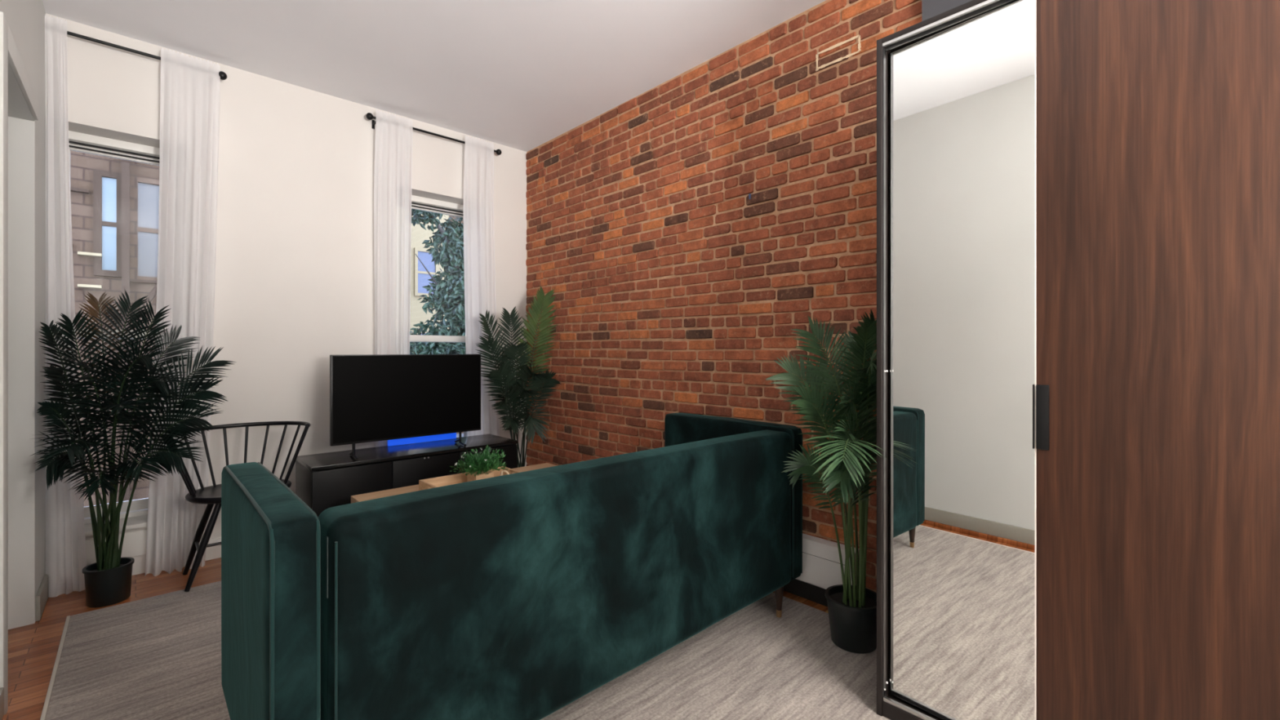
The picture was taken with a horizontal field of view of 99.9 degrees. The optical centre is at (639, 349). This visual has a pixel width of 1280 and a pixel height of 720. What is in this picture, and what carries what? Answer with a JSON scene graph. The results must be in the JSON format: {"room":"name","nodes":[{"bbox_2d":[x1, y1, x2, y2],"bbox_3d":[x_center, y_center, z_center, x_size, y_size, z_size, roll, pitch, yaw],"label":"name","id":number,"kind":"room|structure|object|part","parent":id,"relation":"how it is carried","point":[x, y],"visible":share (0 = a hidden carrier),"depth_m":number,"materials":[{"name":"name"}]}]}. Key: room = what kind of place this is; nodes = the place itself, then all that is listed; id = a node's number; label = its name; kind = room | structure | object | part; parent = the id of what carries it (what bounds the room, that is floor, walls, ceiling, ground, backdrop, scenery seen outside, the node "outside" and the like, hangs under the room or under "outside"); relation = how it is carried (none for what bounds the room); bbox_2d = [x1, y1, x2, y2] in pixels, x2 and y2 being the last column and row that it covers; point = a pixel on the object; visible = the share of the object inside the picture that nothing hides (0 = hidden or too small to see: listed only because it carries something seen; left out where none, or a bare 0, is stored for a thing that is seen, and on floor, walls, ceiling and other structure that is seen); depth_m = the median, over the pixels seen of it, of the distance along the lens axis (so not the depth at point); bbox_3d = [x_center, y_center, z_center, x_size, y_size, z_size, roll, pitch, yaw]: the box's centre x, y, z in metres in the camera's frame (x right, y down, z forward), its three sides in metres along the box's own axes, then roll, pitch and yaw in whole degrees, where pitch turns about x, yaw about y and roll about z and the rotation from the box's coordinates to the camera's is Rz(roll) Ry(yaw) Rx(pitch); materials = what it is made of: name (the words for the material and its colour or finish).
{"room":"living room","nodes":[
{"label":"living room","id":0,"kind":"room"},
{"bbox_2d":[0,0,45,629],"bbox_3d":[-1.077,-0.245,0.019,0.855,3.050,6.900,0,0,-43],"label":"wall","id":1,"kind":"structure","parent":0,"point":[25,19],"depth_m":2.50,"materials":[{"name":"grey paint"}]},
{"bbox_2d":[1,714,8,719],"bbox_3d":[-0.324,1.265,-0.140,0.026,0.030,5.440,0,0,-43],"label":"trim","id":2,"kind":"structure","parent":1,"relation":"attached to","point":[5,716],"depth_m":1.83,"materials":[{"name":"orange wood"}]},
{"bbox_2d":[0,11,38,714],"bbox_3d":[-2.502,0.060,2.175,0.014,2.440,0.915,0,0,-43],"label":"trim","id":3,"kind":"structure","parent":1,"relation":"attached to","point":[9,51],"depth_m":1.85,"materials":[{"name":"grey paint"}]},
{"bbox_2d":[0,572,48,719],"bbox_3d":[-0.793,1.218,0.353,0.016,0.125,6.800,0,0,-43],"label":"baseboard","id":4,"kind":"structure","parent":1,"relation":"attached to","point":[42,597],"depth_m":2.55,"materials":[{"name":"beige paint"}]},
{"bbox_2d":[45,13,526,575],"bbox_3d":[-2.366,-0.245,3.731,4.050,3.050,0.280,0,0,-43],"label":"wall","id":5,"kind":"structure","parent":0,"point":[295,281],"depth_m":3.56,"materials":[{"name":"beige paint"}]},
{"bbox_2d":[68,130,159,564],"bbox_3d":[-2.982,-0.028,3.116,0.580,2.395,0.295,0,0,-43],"label":"window","id":6,"kind":"structure","parent":5,"relation":"in","point":[134,544],"depth_m":3.09,"materials":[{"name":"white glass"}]},
{"bbox_3d":[-3.069,-0.620,3.202,0.498,1.110,0.030,0,0,-43],"label":"sash","id":7,"kind":"part","parent":6,"relation":"part of","materials":[{"name":"clear glass"}]},
{"bbox_3d":[-3.046,0.417,3.176,0.498,1.075,0.030,0,0,-43],"label":"sash","id":8,"kind":"part","parent":6,"relation":"part of","materials":[{"name":"clear glass"}]},
{"bbox_3d":[-2.955,0.998,3.079,0.566,0.025,0.205,0,0,-43],"label":"sill","id":9,"kind":"part","parent":6,"relation":"part of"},
{"bbox_2d":[66,31,226,79],"bbox_3d":[-2.813,-1.652,3.049,0.748,0.074,0.114,0,0,-43],"label":"curtain rod","id":10,"kind":"object","parent":5,"relation":"attached to","point":[223,75],"visible":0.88,"depth_m":2.96,"materials":[{"name":"black metal"}]},
{"bbox_2d":[44,14,86,597],"bbox_3d":[-3.005,-0.225,2.814,0.156,3.002,0.046,0,0,-34],"label":"sheer curtain","id":11,"kind":"object","parent":10,"relation":"hanging from","point":[65,541],"visible":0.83,"depth_m":2.80,"materials":[{"name":"white fabric"}]},
{"bbox_2d":[145,48,220,576],"bbox_3d":[-2.661,-0.225,3.139,0.334,3.002,0.103,0,0,-43],"label":"sheer curtain","id":12,"kind":"object","parent":10,"relation":"hanging from","point":[189,95],"visible":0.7,"depth_m":3.15,"materials":[{"name":"white fabric"}]},
{"bbox_2d":[204,537,221,560],"bbox_3d":[-1.862,1.220,4.001,2.245,0.120,0.015,0,0,-43],"label":"baseboard","id":13,"kind":"structure","parent":5,"relation":"attached to","point":[213,552],"depth_m":3.29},
{"bbox_2d":[365,112,501,155],"bbox_3d":[-1.580,-1.652,4.204,1.059,0.074,0.114,0,0,-43],"label":"curtain rod","id":14,"kind":"object","parent":5,"relation":"attached to","point":[369,116],"visible":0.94,"depth_m":4.12,"materials":[{"name":"black metal"}]},
{"bbox_2d":[373,109,413,447],"bbox_3d":[-1.804,-0.225,3.946,0.261,3.002,0.051,0,0,-41],"label":"sheer curtain","id":15,"kind":"object","parent":14,"relation":"hanging from","point":[393,176],"visible":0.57,"depth_m":3.95,"materials":[{"name":"white fabric"}]},
{"bbox_2d":[463,135,499,435],"bbox_3d":[-1.284,-0.225,4.431,0.337,3.002,0.049,0,0,-41],"label":"sheer curtain","id":16,"kind":"object","parent":14,"relation":"hanging from","point":[478,171],"visible":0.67,"depth_m":4.41,"materials":[{"name":"white fabric"}]},
{"bbox_2d":[409,195,467,436],"bbox_3d":[-1.641,-0.033,4.372,0.745,2.405,0.295,0,0,-43],"label":"window","id":17,"kind":"structure","parent":5,"relation":"in","point":[421,203],"depth_m":4.44,"materials":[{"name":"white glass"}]},
{"bbox_3d":[-1.715,-0.113,4.444,0.735,2.245,0.090,0,0,-43],"label":"frame","id":18,"kind":"part","parent":17,"relation":"part of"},
{"bbox_3d":[-1.729,-0.625,4.458,0.663,1.120,0.030,0,0,-43],"label":"sash","id":19,"kind":"part","parent":17,"relation":"part of","materials":[{"name":"clear glass"}]},
{"bbox_3d":[-1.705,0.417,4.433,0.663,1.075,0.030,0,0,-43],"label":"sash","id":20,"kind":"part","parent":17,"relation":"part of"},
{"bbox_2d":[6,557,827,719],"bbox_3d":[0.102,1.340,1.062,4.000,0.120,7.010,0,0,-43],"label":"floor","id":21,"kind":"structure","parent":0,"point":[33,649],"depth_m":2.43,"materials":[{"name":"orange wood"}]},
{"bbox_2d":[29,289,235,607],"bbox_3d":[-2.474,0.485,2.703,0.752,1.590,0.668,0,0,-43],"label":"potted palm","id":22,"kind":"object","parent":21,"relation":"on","point":[108,580],"visible":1,"depth_m":2.69,"materials":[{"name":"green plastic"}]},
{"bbox_2d":[82,557,134,607],"bbox_3d":[-2.713,1.188,2.748,0.190,0.185,0.190,0,0,-43],"label":"pot","id":23,"kind":"object","parent":22,"relation":"on","point":[108,584],"depth_m":2.70,"materials":[{"name":"black plastic"}]},
{"bbox_2d":[163,421,311,591],"bbox_3d":[-2.295,0.863,3.092,0.680,0.840,0.441,0,0,-43],"label":"spindle chair","id":24,"kind":"object","parent":21,"relation":"on","point":[209,495],"visible":0.56,"depth_m":3.06,"materials":[{"name":"black paint"}]},
{"bbox_3d":[-2.508,1.049,3.069,0.196,0.468,0.035,0,0,-2],"label":"leg","id":25,"kind":"part","parent":24,"relation":"part of","materials":[{"name":"black paint"}]},
{"bbox_3d":[-2.336,1.041,2.885,0.033,0.452,0.174,0,0,27],"label":"leg","id":26,"kind":"part","parent":24,"relation":"part of","materials":[{"name":"black paint"}]},
{"bbox_3d":[-2.333,0.455,3.132,0.680,0.025,0.326,0,0,-43],"label":"crest rail","id":27,"kind":"part","parent":24,"relation":"part of","materials":[{"name":"black paint"}]},
{"bbox_3d":[-2.288,0.807,3.084,0.490,0.035,0.421,0,0,-43],"label":"seat","id":28,"kind":"part","parent":24,"relation":"part of","materials":[{"name":"black paint"}]},
{"bbox_2d":[40,580,890,719],"bbox_3d":[0.208,1.274,1.387,2.680,0.012,5.740,0,0,-43],"label":"area rug","id":29,"kind":"object","parent":21,"relation":"on","point":[158,657],"visible":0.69,"depth_m":2.10,"materials":[{"name":"grey carpet"}]},
{"bbox_2d":[295,433,518,517],"bbox_3d":[-1.559,0.975,3.736,1.353,0.590,0.455,0,0,-43],"label":"stand","id":30,"kind":"object","parent":29,"relation":"on","point":[323,481],"visible":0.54,"depth_m":3.43,"materials":[{"name":"black wood"}]},
{"bbox_3d":[-1.744,0.970,3.279,0.443,0.520,0.020,0,0,-43],"label":"door","id":31,"kind":"part","parent":30,"relation":"part of","materials":[{"name":"black paint"}]},
{"bbox_2d":[329,354,480,460],"bbox_3d":[-1.538,0.355,3.630,0.984,0.649,0.203,0,0,-43],"label":"television","id":32,"kind":"object","parent":30,"relation":"on","point":[374,397],"visible":1,"depth_m":3.56,"materials":[{"name":"black"}]},
{"bbox_2d":[387,432,456,446],"bbox_3d":[-1.599,0.647,3.973,0.500,0.064,0.015,0,0,-43],"label":"led light bar","id":33,"kind":"object","parent":30,"relation":"on","point":[446,436],"visible":0.56,"depth_m":3.96,"materials":[{"name":"blue plastic"}]},
{"bbox_3d":[-1.418,0.970,3.584,0.443,0.520,0.020,0,0,-43],"label":"door","id":34,"kind":"part","parent":30,"relation":"part of","materials":[{"name":"black paint"}]},
{"bbox_3d":[-1.092,0.970,3.890,0.443,0.520,0.020,0,0,-43],"label":"door","id":35,"kind":"part","parent":30,"relation":"part of","materials":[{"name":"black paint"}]},
{"bbox_2d":[351,462,557,503],"bbox_3d":[-0.912,1.029,3.134,1.255,0.478,0.580,0,0,-43],"label":"coffee table","id":36,"kind":"object","parent":29,"relation":"on","point":[371,495],"visible":0.12,"depth_m":3.01,"materials":[{"name":"brown wood"}]},
{"bbox_2d":[418,466,520,490],"bbox_3d":[-0.929,0.753,3.035,0.515,0.072,0.300,0,0,-43],"label":"serving tray","id":37,"kind":"object","parent":36,"relation":"on","point":[424,484],"visible":0.25,"depth_m":3.07,"materials":[{"name":"brown wood"}]},
{"bbox_2d":[449,444,508,481],"bbox_3d":[-0.888,0.661,3.054,0.324,0.231,0.242,0,0,-43],"label":"potted fern","id":38,"kind":"object","parent":37,"relation":"on","point":[482,463],"visible":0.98,"depth_m":3.02,"materials":[{"name":"green plant"}]},
{"bbox_2d":[466,471,493,481],"bbox_3d":[-0.902,0.734,3.047,0.110,0.085,0.110,0,0,-43],"label":"planter","id":39,"kind":"object","parent":38,"relation":"on","point":[474,476],"depth_m":3.01,"materials":[{"name":"brown wood"}]},
{"bbox_2d":[499,470,509,475],"bbox_3d":[-0.804,0.743,3.167,0.056,0.067,0.057,0,0,-43],"label":"wooden ornament","id":40,"kind":"object","parent":37,"relation":"on","point":[503,471],"visible":0.5,"depth_m":3.17,"materials":[{"name":"beige wood"}]},
{"bbox_2d":[221,413,802,719],"bbox_3d":[-0.285,0.820,2.205,2.198,0.896,0.892,0,0,-43],"label":"velvet sofa","id":41,"kind":"object","parent":29,"relation":"on","point":[522,595],"visible":0.98,"depth_m":1.54,"materials":[{"name":"teal fabric"}]},
{"bbox_3d":[-1.053,0.748,1.500,0.113,0.751,0.869,0,0,-43],"label":"armrest","id":42,"kind":"part","parent":41,"relation":"part of","materials":[{"name":"green fabric"}]},
{"bbox_3d":[0.472,0.748,2.929,0.103,0.751,0.869,0,0,-43],"label":"armrest","id":43,"kind":"part","parent":41,"relation":"part of","materials":[{"name":"green fabric"}]},
{"bbox_3d":[0.662,1.176,2.562,0.046,0.118,0.046,0,0,-43],"label":"leg","id":44,"kind":"part","parent":41,"relation":"part of","materials":[{"name":"black wood"}]},
{"bbox_2d":[764,308,885,653],"bbox_3d":[0.742,0.548,2.187,0.567,1.444,0.801,0,0,32],"label":"potted palm","id":45,"kind":"object","parent":29,"relation":"on","point":[852,609],"visible":0.94,"depth_m":2.28,"materials":[{"name":"green plant"}]},
{"bbox_2d":[825,584,876,653],"bbox_3d":[0.928,1.169,2.337,0.236,0.200,0.236,0,0,-43],"label":"pot","id":46,"kind":"object","parent":45,"relation":"on","point":[852,620],"depth_m":2.26,"materials":[{"name":"black plastic"}]},
{"bbox_2d":[876,0,1279,719],"bbox_3d":[1.561,0.095,1.522,0.641,2.350,1.525,0,0,-43],"label":"wardrobe","id":47,"kind":"object","parent":29,"relation":"on","point":[1078,201],"visible":1,"depth_m":1.47,"materials":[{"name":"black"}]},
{"bbox_3d":[1.055,0.095,2.080,0.615,2.350,0.018,0,0,-43],"label":"panel","id":48,"kind":"part","parent":47,"relation":"part of","materials":[{"name":"black"}]},
{"bbox_3d":[1.357,1.212,1.330,0.012,0.012,1.485,0,0,-43],"label":"rail","id":49,"kind":"part","parent":47,"relation":"part of","materials":[{"name":"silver metal"}]},
{"bbox_3d":[1.572,1.243,1.532,0.611,0.050,1.489,0,0,-43],"label":"panel","id":50,"kind":"part","parent":47,"relation":"part of","materials":[{"name":"black metal"}]},
{"bbox_3d":[1.351,-1.057,1.325,0.010,0.010,1.485,0,0,-43],"label":"rail","id":51,"kind":"part","parent":47,"relation":"part of","materials":[{"name":"silver metal"}]},
{"bbox_3d":[1.571,-1.071,1.530,0.615,0.018,1.489,0,0,-43],"label":"panel","id":52,"kind":"part","parent":47,"relation":"part of","materials":[{"name":"black"}]},
{"bbox_3d":[1.368,-1.054,1.341,0.004,0.016,1.485,0,0,-43],"label":"rail","id":53,"kind":"part","parent":47,"relation":"part of","materials":[{"name":"silver metal"}]},
{"bbox_2d":[889,0,1035,719],"bbox_3d":[1.140,0.084,1.589,0.003,2.253,0.796,0,0,-41],"label":"mirror glass","id":54,"kind":"object","parent":47,"relation":"on","point":[962,95],"depth_m":1.71,"materials":[{"name":"silver mirror"}]},
{"bbox_3d":[1.137,0.189,1.523,0.024,0.182,0.038,0,0,-43],"label":"handle","id":55,"kind":"part","parent":47,"relation":"part of","materials":[{"name":"black metal"}]},
{"bbox_3d":[1.492,0.077,1.155,0.022,2.254,1.045,0,0,-43],"label":"wood door","id":56,"kind":"part","parent":47,"relation":"part of","materials":[{"name":"brown wood"}]},
{"bbox_2d":[475,286,561,467],"bbox_3d":[-0.933,0.381,4.218,0.506,1.798,0.550,0,0,22],"label":"potted palm","id":57,"kind":"object","parent":21,"relation":"on","point":[517,387],"visible":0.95,"depth_m":4.25,"materials":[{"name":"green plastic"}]},
{"bbox_2d":[42,0,826,151],"bbox_3d":[0.102,-1.830,1.062,4.000,0.120,7.010,0,0,-43],"label":"ceiling","id":58,"kind":"structure","parent":0,"point":[518,74],"depth_m":3.13,"materials":[{"name":"paint"}]},
{"bbox_2d":[525,0,921,592],"bbox_3d":[1.434,-0.245,2.372,0.264,3.050,6.900,0,0,-43],"label":"wall","id":59,"kind":"structure","parent":0,"point":[680,233],"depth_m":3.23,"materials":[{"name":"red brick"}]},
{"bbox_2d":[783,533,859,606],"bbox_3d":[0.265,1.117,3.377,0.065,0.325,2.235,0,0,-43],"label":"baseboard heater","id":60,"kind":"object","parent":59,"relation":"attached to","point":[821,566],"visible":0.03,"depth_m":2.69,"materials":[{"name":"white metal"}]},
{"bbox_2d":[921,0,972,21],"bbox_3d":[2.435,-0.245,1.098,0.045,3.050,3.472,0,0,-43],"label":"trim","id":61,"kind":"structure","parent":59,"relation":"attached to","point":[930,8],"depth_m":2.31,"materials":[{"name":"grey paint"}]},
{"label":"outside","id":62,"kind":"structure","parent":0,"visible":0},
{"bbox_3d":[-13.426,2.530,17.980,55.000,0.100,35.400,0,0,-43],"label":"ground","id":63,"kind":"structure","parent":62,"visible":0},
{"bbox_2d":[70,150,159,506],"bbox_3d":[-10.474,-2.620,6.606,9.750,10.200,4.035,0,0,-43],"label":"building","id":64,"kind":"structure","parent":63,"relation":"on","point":[115,202],"depth_m":7.24,"materials":[{"name":"brown stone"}]},
{"bbox_3d":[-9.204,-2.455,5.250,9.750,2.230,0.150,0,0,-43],"label":"cornice","id":65,"kind":"part","parent":64,"relation":"part of","materials":[{"name":"brown stone"}]},
{"bbox_3d":[-7.157,-1.695,7.256,0.140,1.250,0.018,0,0,-43],"label":"pane","id":66,"kind":"part","parent":64,"relation":"part of","materials":[{"name":"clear glass"}]},
{"bbox_3d":[-6.869,-1.670,7.526,0.230,1.300,0.018,0,0,-43],"label":"pane","id":67,"kind":"part","parent":64,"relation":"part of","materials":[{"name":"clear glass"}]},
{"bbox_2d":[409,212,463,434],"bbox_3d":[-4.601,-2.870,18.947,12.800,10.700,4.060,0,0,-43],"label":"building","id":68,"kind":"structure","parent":63,"relation":"on","point":[420,277],"depth_m":14.86,"materials":[{"name":"paint"}]},
{"bbox_3d":[-5.946,-2.145,14.971,0.500,1.150,0.018,0,0,-43],"label":"pane","id":69,"kind":"part","parent":68,"relation":"part of","materials":[{"name":"blue glass"}]},
{"bbox_2d":[409,208,466,436],"bbox_3d":[-2.993,-0.383,9.108,2.854,5.735,1.715,0,0,-43],"label":"street tree","id":70,"kind":"object","parent":63,"relation":"on","point":[451,304],"visible":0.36,"depth_m":8.55,"materials":[{"name":"green plant"}]}
]}

